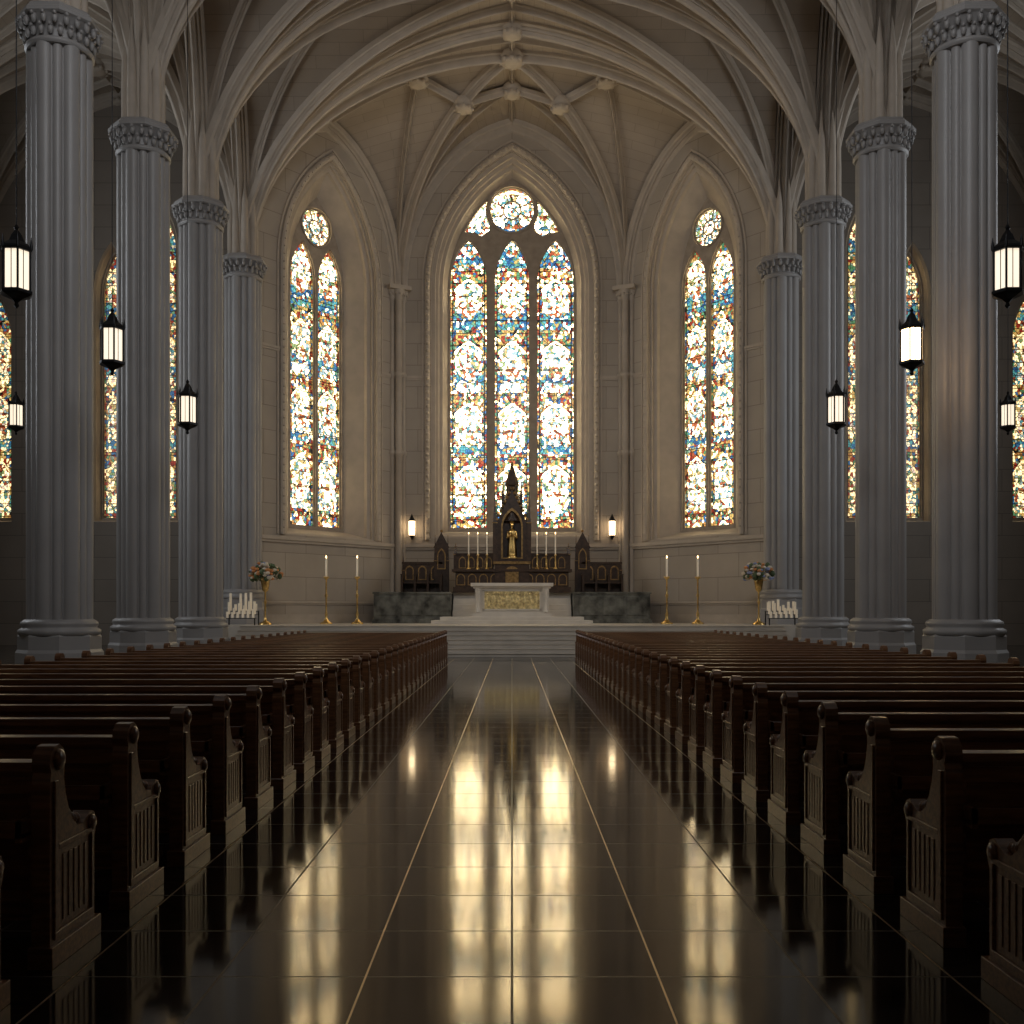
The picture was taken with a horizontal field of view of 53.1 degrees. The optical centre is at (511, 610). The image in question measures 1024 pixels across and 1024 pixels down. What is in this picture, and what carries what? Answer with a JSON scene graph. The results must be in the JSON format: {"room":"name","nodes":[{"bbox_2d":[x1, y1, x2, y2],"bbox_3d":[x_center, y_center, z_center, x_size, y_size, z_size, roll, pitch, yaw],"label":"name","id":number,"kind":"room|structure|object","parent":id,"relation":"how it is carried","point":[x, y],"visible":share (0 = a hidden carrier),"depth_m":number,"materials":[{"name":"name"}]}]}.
{"room":"house of worship","nodes":[
{"label":"house of worship","id":0,"kind":"room"},
{"bbox_2d":[0,105,226,645],"bbox_3d":[-18.750,-12.100,49.050,14.600,27.500,0.500,0,0,0],"label":"wall","id":1,"kind":"structure","parent":0,"point":[12,533],"depth_m":48.80,"materials":[{"name":"stone"}]},
{"bbox_2d":[0,299,11,520],"bbox_3d":[-24.700,-9.765,49.450,1.440,10.870,0.300,0,0,0],"label":"window","id":2,"kind":"structure","parent":1,"relation":"in","point":[5,329],"depth_m":49.48,"materials":[{"name":"glass"}]},
{"bbox_2d":[101,251,115,520],"bbox_3d":[-19.100,-10.865,49.450,1.440,13.070,0.300,0,0,0],"label":"window","id":3,"kind":"structure","parent":1,"relation":"in","point":[108,382],"depth_m":49.48,"materials":[{"name":"glass"}]},
{"bbox_2d":[170,220,177,520],"bbox_3d":[-16.750,-11.865,49.450,1.440,15.070,0.300,0,0,0],"label":"window","id":4,"kind":"structure","parent":1,"relation":"in","point":[173,240],"depth_m":49.48,"materials":[{"name":"glass"}]},
{"bbox_2d":[258,132,389,613],"bbox_3d":[-8.915,-12.100,46.879,1.200,27.500,9.030,0,0,39],"label":"wall","id":5,"kind":"structure","parent":0,"point":[302,566],"depth_m":47.63,"materials":[{"name":"stone"}]},
{"bbox_2d":[288,197,343,531],"bbox_3d":[-9.171,-11.500,47.706,0.360,15.600,3.360,0,0,39],"label":"window","id":6,"kind":"structure","parent":5,"relation":"in","point":[315,274],"depth_m":47.64,"materials":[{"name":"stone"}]},
{"bbox_2d":[262,342,394,623],"bbox_3d":[-8.388,-4.910,46.450,0.161,13.120,8.600,0,0,39],"label":"trim","id":7,"kind":"structure","parent":5,"relation":"attached to","point":[272,618],"depth_m":46.01,"materials":[{"name":"stone"}]},
{"bbox_2d":[277,149,382,540],"bbox_3d":[-8.140,-12.225,46.712,0.215,17.750,6.260,0,0,39],"label":"trim","id":8,"kind":"structure","parent":5,"relation":"attached to","point":[333,157],"depth_m":46.22,"materials":[{"name":"stone"}]},
{"bbox_2d":[388,283,411,591],"bbox_3d":[-5.515,-7.600,49.719,1.100,16.300,0.740,0,0,-25],"label":"column","id":9,"kind":"structure","parent":5,"relation":"attached to","point":[398,293],"depth_m":49.58,"materials":[{"name":"stone"}]},
{"bbox_2d":[0,646,1023,1023],"bbox_3d":[0.000,1.800,21.100,52.000,0.300,56.200,0,0,0],"label":"floor","id":10,"kind":"structure","parent":0,"point":[512,906],"depth_m":5.80,"materials":[{"name":"tile"}]},
{"bbox_2d":[0,855,9,1010],"bbox_3d":[-4.445,1.137,3.990,4.689,1.025,0.640,0,0,0],"label":"pew","id":11,"kind":"object","parent":10,"relation":"on","point":[4,983],"visible":1,"depth_m":4.25,"materials":[{"name":"brown wood"}]},
{"bbox_2d":[0,744,100,969],"bbox_3d":[-4.445,1.137,4.940,4.689,1.025,0.640,0,0,0],"label":"pew","id":12,"kind":"object","parent":10,"relation":"on","point":[47,848],"visible":1,"depth_m":4.78,"materials":[{"name":"brown wood"}]},
{"bbox_2d":[15,0,103,664],"bbox_3d":[-11.300,-8.350,25.600,2.020,20.000,2.027,0,0,0],"label":"stone column","id":13,"kind":"structure","parent":10,"relation":"on","point":[61,40],"depth_m":25.05,"materials":[{"name":"grey stone"}]},
{"bbox_2d":[0,722,163,909],"bbox_3d":[-4.445,1.137,5.890,4.689,1.025,0.640,0,0,0],"label":"pew","id":14,"kind":"object","parent":10,"relation":"on","point":[102,776],"visible":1,"depth_m":5.71,"materials":[{"name":"brown wood"}]},
{"bbox_2d":[0,706,209,866],"bbox_3d":[-4.445,1.137,6.840,4.689,1.025,0.640,0,0,0],"label":"pew","id":15,"kind":"object","parent":10,"relation":"on","point":[164,749],"visible":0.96,"depth_m":6.65,"materials":[{"name":"brown wood"}]},
{"bbox_2d":[0,694,245,834],"bbox_3d":[-4.445,1.137,7.790,4.689,1.025,0.640,0,0,0],"label":"pew","id":16,"kind":"object","parent":10,"relation":"on","point":[211,739],"visible":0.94,"depth_m":7.60,"materials":[{"name":"brown wood"}]},
{"bbox_2d":[0,685,272,809],"bbox_3d":[-4.445,1.137,8.740,4.689,1.025,0.640,0,0,0],"label":"pew","id":17,"kind":"object","parent":10,"relation":"on","point":[246,725],"visible":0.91,"depth_m":8.54,"materials":[{"name":"brown wood"}]},
{"bbox_2d":[108,17,177,652],"bbox_3d":[-11.300,-8.350,31.400,2.020,20.000,2.027,0,0,0],"label":"stone column","id":18,"kind":"structure","parent":10,"relation":"on","point":[145,146],"depth_m":30.83,"materials":[{"name":"stone"}]},
{"bbox_2d":[0,678,295,789],"bbox_3d":[-4.445,1.137,9.690,4.689,1.025,0.640,0,0,0],"label":"pew","id":19,"kind":"object","parent":10,"relation":"on","point":[274,715],"visible":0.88,"depth_m":9.49,"materials":[{"name":"brown wood"}]},
{"bbox_2d":[0,672,314,772],"bbox_3d":[-4.445,1.137,10.640,4.689,1.025,0.640,0,0,0],"label":"pew","id":20,"kind":"object","parent":10,"relation":"on","point":[295,693],"visible":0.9,"depth_m":10.43,"materials":[{"name":"brown wood"}]},
{"bbox_2d":[0,667,330,759],"bbox_3d":[-4.445,1.137,11.590,4.689,1.025,0.640,0,0,0],"label":"pew","id":21,"kind":"object","parent":10,"relation":"on","point":[315,698],"visible":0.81,"depth_m":11.38,"materials":[{"name":"brown wood"}]},
{"bbox_2d":[0,663,343,747],"bbox_3d":[-4.445,1.137,12.540,4.689,1.025,0.640,0,0,0],"label":"pew","id":22,"kind":"object","parent":10,"relation":"on","point":[330,686],"visible":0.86,"depth_m":12.33,"materials":[{"name":"brown wood"}]},
{"bbox_2d":[0,659,355,737],"bbox_3d":[-4.445,1.137,13.490,4.689,1.025,0.640,0,0,0],"label":"pew","id":23,"kind":"object","parent":10,"relation":"on","point":[343,674],"visible":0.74,"depth_m":13.28,"materials":[{"name":"brown wood"}]},
{"bbox_2d":[24,656,365,729],"bbox_3d":[-4.445,1.137,14.440,4.689,1.025,0.640,0,0,0],"label":"pew","id":24,"kind":"object","parent":10,"relation":"on","point":[355,676],"visible":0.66,"depth_m":14.23,"materials":[{"name":"brown wood"}]},
{"bbox_2d":[171,110,229,646],"bbox_3d":[-11.300,-8.350,37.200,2.020,20.000,2.027,0,0,0],"label":"stone column","id":25,"kind":"structure","parent":10,"relation":"on","point":[200,618],"depth_m":36.64,"materials":[{"name":"stone"}]},
{"bbox_2d":[54,653,373,722],"bbox_3d":[-4.445,1.137,15.390,4.689,1.025,0.640,0,0,0],"label":"pew","id":26,"kind":"object","parent":10,"relation":"on","point":[365,664],"visible":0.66,"depth_m":15.18,"materials":[{"name":"brown wood"}]},
{"bbox_2d":[81,650,381,715],"bbox_3d":[-4.445,1.137,16.340,4.689,1.025,0.640,0,0,0],"label":"pew","id":27,"kind":"object","parent":10,"relation":"on","point":[377,708],"visible":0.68,"depth_m":16.13,"materials":[{"name":"brown wood"}]},
{"bbox_2d":[105,648,388,709],"bbox_3d":[-4.445,1.137,17.290,4.689,1.025,0.640,0,0,0],"label":"pew","id":28,"kind":"object","parent":10,"relation":"on","point":[109,651],"visible":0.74,"depth_m":17.08,"materials":[{"name":"brown wood"}]},
{"bbox_2d":[127,646,395,704],"bbox_3d":[-4.445,1.137,18.240,4.689,1.025,0.640,0,0,0],"label":"pew","id":29,"kind":"object","parent":10,"relation":"on","point":[130,649],"visible":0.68,"depth_m":18.03,"materials":[{"name":"brown wood"}]},
{"bbox_2d":[146,645,400,699],"bbox_3d":[-4.445,1.137,19.190,4.689,1.025,0.640,0,0,0],"label":"pew","id":30,"kind":"object","parent":10,"relation":"on","point":[395,664],"visible":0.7,"depth_m":18.98,"materials":[{"name":"brown wood"}]},
{"bbox_2d":[163,643,405,695],"bbox_3d":[-4.445,1.137,20.140,4.689,1.025,0.640,0,0,0],"label":"pew","id":31,"kind":"object","parent":10,"relation":"on","point":[401,662],"visible":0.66,"depth_m":19.93,"materials":[{"name":"brown wood"}]},
{"bbox_2d":[179,642,410,691],"bbox_3d":[-4.445,1.137,21.090,4.689,1.025,0.640,0,0,0],"label":"pew","id":32,"kind":"object","parent":10,"relation":"on","point":[407,661],"visible":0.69,"depth_m":20.88,"materials":[{"name":"brown wood"}]},
{"bbox_2d":[194,640,414,687],"bbox_3d":[-4.445,1.137,22.040,4.689,1.025,0.640,0,0,0],"label":"pew","id":33,"kind":"object","parent":10,"relation":"on","point":[196,642],"visible":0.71,"depth_m":21.83,"materials":[{"name":"brown wood"}]},
{"bbox_2d":[207,639,418,684],"bbox_3d":[-4.445,1.137,22.990,4.689,1.025,0.640,0,0,0],"label":"pew","id":34,"kind":"object","parent":10,"relation":"on","point":[209,641],"visible":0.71,"depth_m":22.78,"materials":[{"name":"brown wood"}]},
{"bbox_2d":[219,638,422,681],"bbox_3d":[-4.445,1.137,23.940,4.689,1.025,0.640,0,0,0],"label":"pew","id":35,"kind":"object","parent":10,"relation":"on","point":[419,654],"visible":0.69,"depth_m":23.73,"materials":[{"name":"brown wood"}]},
{"bbox_2d":[231,637,425,679],"bbox_3d":[-4.445,1.137,24.890,4.689,1.025,0.640,0,0,0],"label":"pew","id":36,"kind":"object","parent":10,"relation":"on","point":[423,653],"visible":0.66,"depth_m":24.68,"materials":[{"name":"brown wood"}]},
{"bbox_2d":[241,636,428,676],"bbox_3d":[-4.445,1.137,25.840,4.689,1.025,0.640,0,0,0],"label":"pew","id":37,"kind":"object","parent":10,"relation":"on","point":[426,651],"visible":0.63,"depth_m":25.63,"materials":[{"name":"brown wood"}]},
{"bbox_2d":[251,635,431,674],"bbox_3d":[-4.445,1.137,26.790,4.689,1.025,0.640,0,0,0],"label":"pew","id":38,"kind":"object","parent":10,"relation":"on","point":[252,636],"visible":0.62,"depth_m":26.58,"materials":[{"name":"brown wood"}]},
{"bbox_2d":[260,634,434,671],"bbox_3d":[-4.445,1.137,27.740,4.689,1.025,0.640,0,0,0],"label":"pew","id":39,"kind":"object","parent":10,"relation":"on","point":[261,635],"visible":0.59,"depth_m":27.53,"materials":[{"name":"brown wood"}]},
{"bbox_2d":[16,659,1007,1023],"bbox_3d":[0.000,1.654,15.050,3.968,0.011,42.100,0,0,0],"label":"trim","id":40,"kind":"structure","parent":10,"relation":"on","point":[348,1019],"depth_m":5.75,"materials":[{"name":"gold metal"}]},
{"bbox_2d":[235,626,790,657],"bbox_3d":[0.000,1.100,37.380,20.200,1.100,2.440,0,0,0],"label":"steps","id":41,"kind":"structure","parent":10,"relation":"on","point":[463,641],"depth_m":37.66,"materials":[{"name":"stone"}]},
{"bbox_2d":[593,635,776,675],"bbox_3d":[4.445,1.137,26.370,4.689,1.025,0.640,0,0,0],"label":"pew","id":42,"kind":"object","parent":10,"relation":"on","point":[595,636],"visible":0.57,"depth_m":26.16,"materials":[{"name":"brown wood"}]},
{"bbox_2d":[596,636,787,677],"bbox_3d":[4.445,1.137,25.410,4.689,1.025,0.640,0,0,0],"label":"pew","id":43,"kind":"object","parent":10,"relation":"on","point":[598,652],"visible":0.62,"depth_m":25.20,"materials":[{"name":"brown wood"}]},
{"bbox_2d":[599,637,798,680],"bbox_3d":[4.445,1.137,24.450,4.689,1.025,0.640,0,0,0],"label":"pew","id":44,"kind":"object","parent":10,"relation":"on","point":[795,639],"visible":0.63,"depth_m":24.26,"materials":[{"name":"brown wood"}]},
{"bbox_2d":[603,638,809,683],"bbox_3d":[4.445,1.137,23.490,4.689,1.025,0.640,0,0,0],"label":"pew","id":45,"kind":"object","parent":10,"relation":"on","point":[807,640],"visible":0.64,"depth_m":23.28,"materials":[{"name":"brown wood"}]},
{"bbox_2d":[607,640,822,686],"bbox_3d":[4.445,1.137,22.530,4.689,1.025,0.640,0,0,0],"label":"pew","id":46,"kind":"object","parent":10,"relation":"on","point":[610,642],"visible":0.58,"depth_m":22.32,"materials":[{"name":"brown wood"}]},
{"bbox_2d":[611,641,836,689],"bbox_3d":[4.445,1.137,21.570,4.689,1.025,0.640,0,0,0],"label":"pew","id":47,"kind":"object","parent":10,"relation":"on","point":[614,659],"visible":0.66,"depth_m":21.36,"materials":[{"name":"brown wood"}]},
{"bbox_2d":[615,642,851,693],"bbox_3d":[4.445,1.137,20.610,4.689,1.025,0.640,0,0,0],"label":"pew","id":48,"kind":"object","parent":10,"relation":"on","point":[619,661],"visible":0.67,"depth_m":20.40,"materials":[{"name":"brown wood"}]},
{"bbox_2d":[620,644,868,697],"bbox_3d":[4.445,1.137,19.650,4.689,1.025,0.640,0,0,0],"label":"pew","id":49,"kind":"object","parent":10,"relation":"on","point":[625,663],"visible":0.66,"depth_m":19.44,"materials":[{"name":"brown wood"}]},
{"bbox_2d":[626,645,887,702],"bbox_3d":[4.445,1.137,18.690,4.689,1.025,0.640,0,0,0],"label":"pew","id":50,"kind":"object","parent":10,"relation":"on","point":[883,648],"visible":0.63,"depth_m":18.48,"materials":[{"name":"brown wood"}]},
{"bbox_2d":[632,647,907,707],"bbox_3d":[4.445,1.137,17.730,4.689,1.025,0.640,0,0,0],"label":"pew","id":51,"kind":"object","parent":10,"relation":"on","point":[903,650],"visible":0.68,"depth_m":17.52,"materials":[{"name":"brown wood"}]},
{"bbox_2d":[638,649,930,712],"bbox_3d":[4.445,1.137,16.770,4.689,1.025,0.640,0,0,0],"label":"pew","id":52,"kind":"object","parent":10,"relation":"on","point":[642,706],"visible":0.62,"depth_m":16.56,"materials":[{"name":"brown wood"}]},
{"bbox_2d":[646,652,956,718],"bbox_3d":[4.445,1.137,15.810,4.689,1.025,0.640,0,0,0],"label":"pew","id":53,"kind":"object","parent":10,"relation":"on","point":[655,665],"visible":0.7,"depth_m":15.60,"materials":[{"name":"brown wood"}]},
{"bbox_2d":[654,654,986,726],"bbox_3d":[4.445,1.137,14.850,4.689,1.025,0.640,0,0,0],"label":"pew","id":54,"kind":"object","parent":10,"relation":"on","point":[664,670],"visible":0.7,"depth_m":14.64,"materials":[{"name":"brown wood"}]},
{"bbox_2d":[794,110,852,645],"bbox_3d":[11.300,-8.350,37.200,2.020,20.000,2.027,0,0,0],"label":"stone column","id":55,"kind":"structure","parent":10,"relation":"on","point":[822,618],"depth_m":36.65,"materials":[{"name":"stone"}]},
{"bbox_2d":[664,657,1019,734],"bbox_3d":[4.445,1.137,13.890,4.689,1.025,0.640,0,0,0],"label":"pew","id":56,"kind":"object","parent":10,"relation":"on","point":[670,726],"visible":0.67,"depth_m":13.68,"materials":[{"name":"brown wood"}]},
{"bbox_2d":[675,661,1023,743],"bbox_3d":[4.445,1.137,12.930,4.689,1.025,0.640,0,0,0],"label":"pew","id":57,"kind":"object","parent":10,"relation":"on","point":[687,689],"visible":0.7,"depth_m":12.72,"materials":[{"name":"brown wood"}]},
{"bbox_2d":[688,665,1023,754],"bbox_3d":[4.445,1.137,11.970,4.689,1.025,0.640,0,0,0],"label":"pew","id":58,"kind":"object","parent":10,"relation":"on","point":[702,694],"visible":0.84,"depth_m":11.76,"materials":[{"name":"brown wood"}]},
{"bbox_2d":[703,670,1023,767],"bbox_3d":[4.445,1.137,11.010,4.689,1.025,0.640,0,0,0],"label":"pew","id":59,"kind":"object","parent":10,"relation":"on","point":[719,703],"visible":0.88,"depth_m":10.80,"materials":[{"name":"brown wood"}]},
{"bbox_2d":[720,675,1023,782],"bbox_3d":[4.445,1.137,10.050,4.689,1.025,0.640,0,0,0],"label":"pew","id":60,"kind":"object","parent":10,"relation":"on","point":[740,711],"visible":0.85,"depth_m":9.85,"materials":[{"name":"brown wood"}]},
{"bbox_2d":[846,17,915,653],"bbox_3d":[11.300,-8.350,31.400,2.020,20.000,2.027,0,0,0],"label":"stone column","id":61,"kind":"structure","parent":10,"relation":"on","point":[878,146],"depth_m":30.82,"materials":[{"name":"stone"}]},
{"bbox_2d":[742,682,1023,801],"bbox_3d":[4.445,1.137,9.090,4.689,1.025,0.640,0,0,0],"label":"pew","id":62,"kind":"object","parent":10,"relation":"on","point":[766,721],"visible":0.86,"depth_m":8.88,"materials":[{"name":"brown wood"}]},
{"bbox_2d":[768,691,1023,824],"bbox_3d":[4.445,1.137,8.130,4.689,1.025,0.640,0,0,0],"label":"pew","id":63,"kind":"object","parent":10,"relation":"on","point":[799,733],"visible":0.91,"depth_m":7.94,"materials":[{"name":"brown wood"}]},
{"bbox_2d":[801,702,1023,854],"bbox_3d":[4.445,1.137,7.170,4.689,1.025,0.640,0,0,0],"label":"pew","id":64,"kind":"object","parent":10,"relation":"on","point":[841,749],"visible":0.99,"depth_m":6.98,"materials":[{"name":"brown wood"}]},
{"bbox_2d":[843,716,1023,893],"bbox_3d":[4.445,1.137,6.210,4.689,1.025,0.640,0,0,0],"label":"pew","id":65,"kind":"object","parent":10,"relation":"on","point":[898,768],"visible":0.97,"depth_m":6.03,"materials":[{"name":"brown wood"}]},
{"bbox_2d":[900,736,1023,947],"bbox_3d":[4.445,1.137,5.250,4.689,1.025,0.640,0,0,0],"label":"pew","id":66,"kind":"object","parent":10,"relation":"on","point":[976,797],"visible":1,"depth_m":5.09,"materials":[{"name":"brown wood"}]},
{"bbox_2d":[920,0,1008,662],"bbox_3d":[11.300,-8.350,25.600,2.020,20.000,2.027,0,0,0],"label":"stone column","id":67,"kind":"structure","parent":10,"relation":"on","point":[962,40],"depth_m":25.03,"materials":[{"name":"stone"}]},
{"bbox_2d":[981,834,1023,1010],"bbox_3d":[4.445,1.137,4.290,4.689,1.025,0.640,0,0,0],"label":"pew","id":68,"kind":"object","parent":10,"relation":"on","point":[1003,968],"visible":1,"depth_m":4.40,"materials":[{"name":"brown wood"}]},
{"bbox_2d":[0,0,1023,227],"bbox_3d":[0.000,-19.700,23.300,51.800,9.900,53.400,0,0,0],"label":"ceiling","id":69,"kind":"structure","parent":0,"point":[377,127],"depth_m":42.54,"materials":[{"name":"stone"}]},
{"bbox_2d":[7,391,24,434],"bbox_3d":[-15.500,-15.025,32.000,0.540,19.050,0.468,0,0,0],"label":"hanging lantern","id":70,"kind":"object","parent":69,"relation":"hanging from","point":[15,406],"visible":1,"depth_m":31.85,"materials":[{"name":"glass"}]},
{"bbox_2d":[0,0,32,307],"bbox_3d":[-9.000,-13.325,18.600,0.600,15.650,0.520,0,0,0],"label":"hanging lantern","id":71,"kind":"object","parent":69,"relation":"hanging from","point":[16,254],"visible":1,"depth_m":18.46,"materials":[{"name":"black metal"}]},
{"bbox_2d":[99,0,125,375],"bbox_3d":[-9.000,-13.225,23.050,0.600,15.850,0.520,0,0,0],"label":"hanging lantern","id":72,"kind":"object","parent":69,"relation":"hanging from","point":[111,330],"visible":1,"depth_m":22.94,"materials":[{"name":"black metal"}]},
{"bbox_2d":[177,0,197,433],"bbox_3d":[-9.000,-13.025,28.400,0.600,16.250,0.520,0,0,0],"label":"hanging lantern","id":73,"kind":"object","parent":69,"relation":"hanging from","point":[187,399],"visible":1,"depth_m":28.35,"materials":[{"name":"black metal"}]},
{"bbox_2d":[0,0,1023,284],"bbox_3d":[-0.097,-19.738,23.339,52.327,10.025,53.923,0,0,0],"label":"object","id":74,"kind":"structure","parent":69,"relation":"attached to","point":[644,68],"depth_m":42.35,"materials":[{"name":"stone"}]},
{"bbox_2d":[826,0,846,433],"bbox_3d":[9.000,-13.025,28.400,0.600,16.250,0.520,0,0,0],"label":"hanging lantern","id":75,"kind":"object","parent":69,"relation":"hanging from","point":[836,399],"visible":1,"depth_m":28.35,"materials":[{"name":"black metal"}]},
{"bbox_2d":[898,0,924,375],"bbox_3d":[9.000,-13.225,23.050,0.600,15.850,0.520,0,0,0],"label":"hanging lantern","id":76,"kind":"object","parent":69,"relation":"hanging from","point":[912,330],"visible":1,"depth_m":22.94,"materials":[{"name":"black metal"}]},
{"bbox_2d":[991,0,1023,307],"bbox_3d":[9.000,-13.325,18.600,0.600,15.650,0.520,0,0,0],"label":"hanging lantern","id":77,"kind":"object","parent":69,"relation":"hanging from","point":[1007,254],"visible":1,"depth_m":18.46,"materials":[{"name":"black metal"}]},
{"bbox_2d":[999,391,1016,434],"bbox_3d":[15.500,-15.025,32.000,0.540,19.050,0.468,0,0,0],"label":"hanging lantern","id":78,"kind":"object","parent":69,"relation":"hanging from","point":[1008,406],"visible":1,"depth_m":31.85,"materials":[{"name":"glass"}]},
{"bbox_2d":[406,133,617,591],"bbox_3d":[0.000,-12.100,50.500,11.200,27.500,1.000,0,0,0],"label":"wall","id":79,"kind":"structure","parent":0,"point":[511,165],"depth_m":50.00,"materials":[{"name":"stone"}]},
{"bbox_2d":[448,179,575,531],"bbox_3d":[0.000,-12.775,51.120,6.500,17.750,0.360,0,0,0],"label":"window","id":80,"kind":"structure","parent":79,"relation":"in","point":[512,280],"depth_m":51.18,"materials":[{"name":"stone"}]},
{"bbox_2d":[422,140,601,540],"bbox_3d":[0.000,-13.212,49.872,8.800,19.575,0.257,0,0,0],"label":"trim","id":81,"kind":"structure","parent":79,"relation":"attached to","point":[484,164],"depth_m":49.88,"materials":[{"name":"stone"}]},
{"bbox_2d":[405,376,618,549],"bbox_3d":[0.000,-4.910,49.920,10.600,13.120,0.160,0,0,0],"label":"trim","id":82,"kind":"structure","parent":79,"relation":"attached to","point":[408,546],"depth_m":49.91,"materials":[{"name":"stone"}]},
{"bbox_2d":[228,623,795,640],"bbox_3d":[0.000,1.100,44.290,23.900,1.100,11.380,0,0,0],"label":"floor","id":83,"kind":"structure","parent":0,"point":[232,628],"depth_m":38.85,"materials":[{"name":"stone"}]},
{"bbox_2d":[226,592,258,624],"bbox_3d":[-10.550,-0.088,39.980,1.200,1.276,0.660,0,0,0],"label":"rack","id":84,"kind":"object","parent":83,"relation":"on","point":[244,610],"visible":0.98,"depth_m":39.94,"materials":[{"name":"wax"}]},
{"bbox_2d":[223,179,267,623],"bbox_3d":[-11.300,-8.900,43.000,2.020,18.900,2.027,0,0,0],"label":"stone column","id":85,"kind":"structure","parent":83,"relation":"on","point":[244,271],"depth_m":42.43,"materials":[{"name":"stone"}]},
{"bbox_2d":[248,561,283,624],"bbox_3d":[-9.937,-0.734,41.351,1.348,2.568,1.291,0,0,36],"label":"flower arrangement","id":86,"kind":"object","parent":83,"relation":"on","point":[264,572],"visible":1,"depth_m":41.07,"materials":[{"name":"plant"}]},
{"bbox_2d":[372,592,452,622],"bbox_3d":[-4.490,-0.150,47.365,3.560,1.400,3.070,0,0,0],"label":"dais","id":87,"kind":"object","parent":83,"relation":"on","point":[389,607],"visible":0.81,"depth_m":45.86,"materials":[{"name":"stone"}]},
{"bbox_2d":[400,530,448,591],"bbox_3d":[-4.050,-2.335,47.720,2.279,2.970,0.800,0,0,0],"label":"stall","id":88,"kind":"object","parent":87,"relation":"on","point":[415,576],"visible":0.98,"depth_m":47.90,"materials":[{"name":"brown wood"}]},
{"bbox_2d":[452,593,571,616],"bbox_3d":[0.000,-0.150,47.405,5.400,1.400,3.190,0,0,0],"label":"dais","id":89,"kind":"object","parent":83,"relation":"on","point":[463,603],"visible":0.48,"depth_m":46.69,"materials":[{"name":"stone"}]},
{"bbox_2d":[452,460,571,592],"bbox_3d":[0.000,-3.975,47.420,5.500,6.250,1.160,0,0,0],"label":"gothic reredos","id":90,"kind":"object","parent":89,"relation":"on","point":[511,556],"visible":0.98,"depth_m":46.98,"materials":[{"name":"brown wood"}]},
{"bbox_2d":[471,583,552,616],"bbox_3d":[0.000,-0.480,44.700,3.560,1.460,1.360,0,0,0],"label":"stone altar","id":91,"kind":"object","parent":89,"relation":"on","point":[491,599],"visible":1,"depth_m":44.16,"materials":[{"name":"stone"}]},
{"bbox_2d":[431,617,592,623],"bbox_3d":[0.000,0.400,44.400,6.800,0.300,2.800,0,0,0],"label":"steps","id":92,"kind":"structure","parent":83,"relation":"on","point":[443,620],"depth_m":43.12,"materials":[{"name":"stone"}]},
{"bbox_2d":[571,592,651,622],"bbox_3d":[4.490,-0.150,47.365,3.560,1.400,3.070,0,0,0],"label":"dais","id":93,"kind":"object","parent":83,"relation":"on","point":[599,607],"visible":0.8,"depth_m":45.86,"materials":[{"name":"stone"}]},
{"bbox_2d":[575,530,623,591],"bbox_3d":[4.050,-2.335,47.720,2.279,2.970,0.800,0,0,0],"label":"stall","id":94,"kind":"object","parent":93,"relation":"on","point":[589,576],"visible":0.98,"depth_m":47.90,"materials":[{"name":"brown wood"}]},
{"bbox_2d":[741,562,774,624],"bbox_3d":[9.960,-0.720,41.312,1.333,2.540,1.400,0,0,0],"label":"flower arrangement","id":95,"kind":"object","parent":83,"relation":"on","point":[758,576],"visible":1,"depth_m":41.12,"materials":[{"name":"plant"}]},
{"bbox_2d":[756,179,801,623],"bbox_3d":[11.300,-8.900,43.000,2.020,18.900,2.027,0,0,0],"label":"stone column","id":96,"kind":"structure","parent":83,"relation":"on","point":[780,272],"depth_m":42.43,"materials":[{"name":"stone"}]},
{"bbox_2d":[765,599,797,624],"bbox_3d":[10.550,0.049,39.980,1.200,1.002,0.660,0,0,0],"label":"rack","id":97,"kind":"object","parent":83,"relation":"on","point":[785,611],"visible":0.99,"depth_m":39.94,"materials":[{"name":"wax"}]},
{"bbox_2d":[634,132,765,613],"bbox_3d":[8.915,-12.100,46.879,1.200,27.500,9.030,0,0,-39],"label":"wall","id":98,"kind":"structure","parent":0,"point":[721,566],"depth_m":47.79,"materials":[{"name":"stone"}]},
{"bbox_2d":[612,283,635,591],"bbox_3d":[5.515,-7.600,49.719,1.100,16.300,0.740,0,0,25],"label":"column","id":99,"kind":"structure","parent":98,"relation":"attached to","point":[625,293],"depth_m":49.59,"materials":[{"name":"stone"}]},
{"bbox_2d":[641,149,746,540],"bbox_3d":[8.140,-12.225,46.712,0.214,17.750,6.260,0,0,-39],"label":"trim","id":100,"kind":"structure","parent":98,"relation":"attached to","point":[689,157],"depth_m":46.10,"materials":[{"name":"stone"}]},
{"bbox_2d":[629,341,763,623],"bbox_3d":[8.388,-4.910,46.450,0.161,13.120,8.600,0,0,-39],"label":"trim","id":101,"kind":"structure","parent":98,"relation":"attached to","point":[656,618],"depth_m":45.96,"materials":[{"name":"stone"}]},
{"bbox_2d":[680,197,735,531],"bbox_3d":[9.171,-11.500,47.706,0.360,15.600,3.360,0,0,-39],"label":"window","id":102,"kind":"structure","parent":98,"relation":"in","point":[708,274],"depth_m":47.62,"materials":[{"name":"glass"}]},
{"bbox_2d":[797,105,1023,645],"bbox_3d":[18.750,-12.100,49.050,14.600,27.500,0.500,0,0,0],"label":"wall","id":103,"kind":"structure","parent":0,"point":[1010,534],"depth_m":48.80,"materials":[{"name":"stone"}]},
{"bbox_2d":[846,218,854,520],"bbox_3d":[16.750,-11.865,49.450,1.440,15.070,0.300,0,0,0],"label":"window","id":104,"kind":"structure","parent":103,"relation":"in","point":[850,247],"depth_m":49.48,"materials":[{"name":"glass"}]},
{"bbox_2d":[906,251,922,520],"bbox_3d":[19.100,-10.865,49.450,1.440,13.070,0.300,0,0,0],"label":"window","id":105,"kind":"structure","parent":103,"relation":"in","point":[914,384],"depth_m":49.48,"materials":[{"name":"glass"}]},
{"bbox_2d":[1012,299,1023,520],"bbox_3d":[24.700,-9.765,49.450,1.440,10.870,0.300,0,0,0],"label":"window","id":106,"kind":"structure","parent":103,"relation":"in","point":[1018,329],"depth_m":49.48,"materials":[{"name":"glass"}]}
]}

